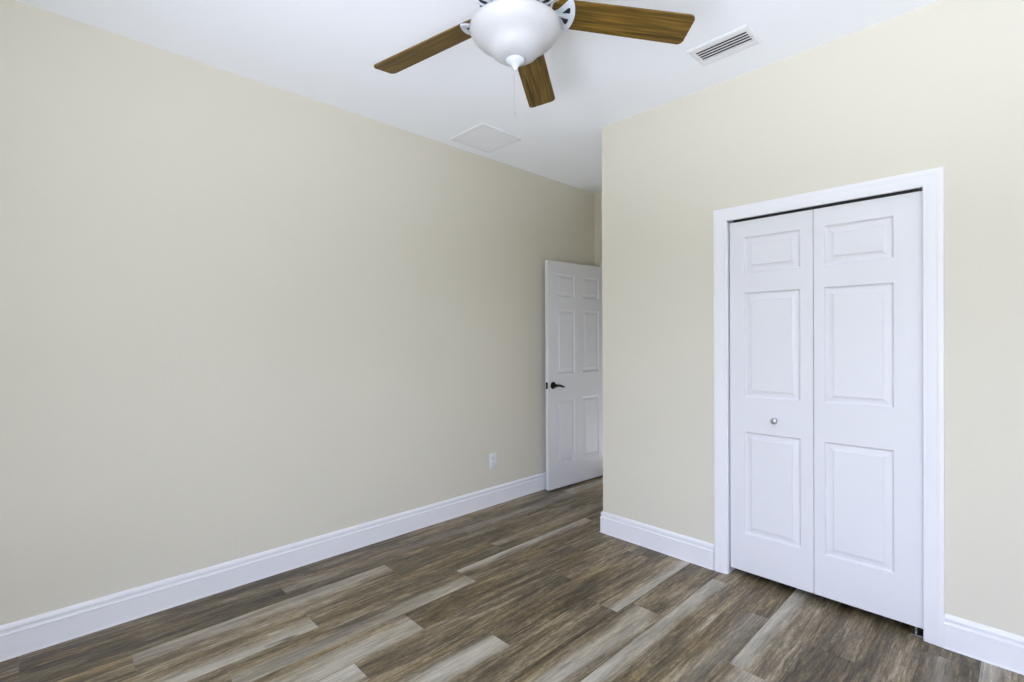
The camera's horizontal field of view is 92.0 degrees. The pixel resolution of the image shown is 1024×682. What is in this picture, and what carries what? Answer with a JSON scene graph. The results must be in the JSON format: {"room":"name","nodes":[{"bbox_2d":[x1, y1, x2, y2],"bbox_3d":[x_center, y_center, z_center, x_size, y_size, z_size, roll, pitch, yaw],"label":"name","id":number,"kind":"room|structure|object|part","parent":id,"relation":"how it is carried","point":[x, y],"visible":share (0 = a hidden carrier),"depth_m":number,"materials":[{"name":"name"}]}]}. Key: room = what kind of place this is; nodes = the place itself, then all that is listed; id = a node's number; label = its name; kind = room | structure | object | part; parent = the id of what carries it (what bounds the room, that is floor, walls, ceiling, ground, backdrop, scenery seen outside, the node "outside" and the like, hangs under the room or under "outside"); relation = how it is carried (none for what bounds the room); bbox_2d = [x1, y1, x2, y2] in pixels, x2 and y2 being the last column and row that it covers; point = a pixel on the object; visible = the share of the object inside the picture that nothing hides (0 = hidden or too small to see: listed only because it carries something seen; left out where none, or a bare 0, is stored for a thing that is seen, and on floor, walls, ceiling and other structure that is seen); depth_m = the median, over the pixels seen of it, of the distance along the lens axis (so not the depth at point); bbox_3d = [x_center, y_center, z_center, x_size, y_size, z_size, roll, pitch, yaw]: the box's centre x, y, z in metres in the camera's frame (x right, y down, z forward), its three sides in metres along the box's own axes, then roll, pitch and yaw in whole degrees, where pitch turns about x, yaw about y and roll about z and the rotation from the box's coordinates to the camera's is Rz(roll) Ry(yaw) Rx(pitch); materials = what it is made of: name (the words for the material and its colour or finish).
{"room":"empty bedroom","nodes":[
{"label":"empty bedroom","id":0,"kind":"room"},
{"bbox_2d":[0,0,594,625],"bbox_3d":[-0.626,-0.070,3.698,6.372,2.840,0.120,0,0,-44],"label":"wall","id":1,"kind":"structure","parent":0,"point":[241,316],"depth_m":2.71,"materials":[{"name":"beige paint"}]},
{"bbox_2d":[0,472,545,661],"bbox_3d":[-0.946,1.279,3.262,5.052,0.148,0.062,0,0,-44],"label":"baseboard","id":2,"kind":"structure","parent":1,"relation":"attached to","point":[34,633],"depth_m":2.69,"materials":[{"name":"white paint"}]},
{"bbox_2d":[489,453,496,468],"bbox_3d":[-0.156,0.985,4.060,0.079,0.126,0.010,0,0,-44],"label":"wall outlet","id":3,"kind":"object","parent":1,"relation":"attached to","point":[492,457],"visible":1,"depth_m":4.05,"materials":[{"name":"white plastic"}]},
{"bbox_2d":[16,0,938,192],"bbox_3d":[0.953,-1.552,2.048,6.372,0.120,4.690,0,0,-44],"label":"ceiling","id":4,"kind":"structure","parent":0,"point":[324,51],"depth_m":2.57,"materials":[{"name":"white paint"}]},
{"bbox_2d":[450,122,521,152],"bbox_3d":[-0.192,-1.485,3.641,0.385,0.013,0.372,0,0,-44],"label":"access panel","id":5,"kind":"object","parent":4,"relation":"in","point":[484,137],"visible":1,"depth_m":3.63,"materials":[{"name":"white paint"}]},
{"bbox_2d":[374,0,694,114],"bbox_3d":[-0.023,-1.158,1.796,1.250,0.656,1.295,0,0,-44],"label":"ceiling fan","id":6,"kind":"object","parent":4,"relation":"hanging from","point":[517,34],"visible":1,"depth_m":1.83,"materials":[{"name":"brown wood"}]},
{"bbox_3d":[-0.335,-1.199,2.022,0.533,0.006,0.133,-5,11,30],"label":"blade","id":7,"kind":"part","parent":6,"relation":"part of","materials":[{"name":"brown wood"}]},
{"bbox_2d":[478,0,552,7],"bbox_3d":[0.011,-1.253,1.821,0.276,0.052,0.276,0,0,-44],"label":"motor housing","id":8,"kind":"object","parent":6,"relation":"attached to","point":[481,2],"depth_m":1.81,"materials":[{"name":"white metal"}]},
{"bbox_3d":[0.012,-1.096,1.821,0.335,0.118,0.335,0,0,-44],"label":"lamp shade","id":9,"kind":"part","parent":6,"relation":"part of","materials":[{"name":"white glass"}]},
{"bbox_3d":[0.097,-1.202,2.212,0.133,0.006,0.533,-13,-6,11],"label":"blade","id":10,"kind":"part","parent":6,"relation":"part of","materials":[{"name":"brown wood"}]},
{"bbox_3d":[0.410,-1.202,1.861,0.533,0.006,0.133,4,-13,-6],"label":"blade","id":11,"kind":"part","parent":6,"relation":"part of","materials":[{"name":"brown wood"}]},
{"bbox_2d":[686,24,762,65],"bbox_3d":[1.074,-1.489,2.506,0.202,0.010,0.303,0,0,-44],"label":"ceiling vent","id":12,"kind":"object","parent":4,"relation":"in","point":[739,39],"visible":1,"depth_m":2.49,"materials":[{"name":"white metal"}]},
{"bbox_2d":[0,475,1023,681],"bbox_3d":[1.002,1.349,2.092,6.272,0.002,4.490,0,0,-44],"label":"floor","id":13,"kind":"structure","parent":0,"point":[530,587],"depth_m":2.35,"materials":[{"name":"wood"}]},
{"bbox_2d":[545,260,602,490],"bbox_3d":[0.617,0.303,4.663,0.832,2.048,0.141,0,0,-41],"label":"door","id":14,"kind":"structure","parent":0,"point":[573,292],"depth_m":4.60,"materials":[{"name":"white paint"}]},
{"bbox_3d":[0.414,0.398,4.429,0.141,0.064,0.053,0,0,-41],"label":"handle","id":15,"kind":"part","parent":14,"relation":"part of","materials":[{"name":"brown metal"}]},
{"bbox_2d":[594,191,601,266],"bbox_3d":[2.432,-0.084,3.473,0.120,2.840,4.450,0,0,-44],"label":"wall","id":16,"kind":"structure","parent":0,"point":[597,196],"depth_m":5.00,"materials":[{"name":"beige paint"}]},
{"bbox_2d":[601,0,1023,636],"bbox_3d":[2.284,-0.080,2.652,1.233,2.840,3.474,0,0,-44],"label":"wall","id":17,"kind":"structure","parent":0,"point":[940,83],"depth_m":2.42,"materials":[{"name":"beige paint"}]},
{"bbox_2d":[600,511,713,569],"bbox_3d":[1.348,1.267,3.622,1.250,0.148,0.811,0,0,-44],"label":"baseboard","id":18,"kind":"structure","parent":17,"relation":"attached to","point":[689,549],"depth_m":3.15,"materials":[{"name":"white paint"}]},
{"bbox_2d":[730,188,922,637],"bbox_3d":[1.559,0.325,2.541,0.069,2.036,0.866,0,0,-44],"label":"door","id":19,"kind":"structure","parent":17,"relation":"in","point":[826,301],"depth_m":2.49,"materials":[{"name":"white paint"}]},
{"bbox_3d":[1.415,0.431,2.668,0.035,0.035,0.035,0,0,-44],"label":"knob","id":20,"kind":"part","parent":19,"relation":"part of","materials":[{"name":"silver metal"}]},
{"bbox_2d":[713,166,944,647],"bbox_3d":[1.581,0.291,2.571,0.136,2.105,1.019,0,0,-44],"label":"trim","id":21,"kind":"structure","parent":17,"relation":"attached to","point":[930,181],"depth_m":2.21,"materials":[{"name":"white paint"}]},
{"bbox_2d":[944,613,1023,674],"bbox_3d":[2.470,1.269,1.569,0.018,0.148,1.658,0,0,-44],"label":"baseboard","id":22,"kind":"structure","parent":17,"relation":"attached to","point":[997,647],"depth_m":2.07,"materials":[{"name":"white paint"}]}
]}

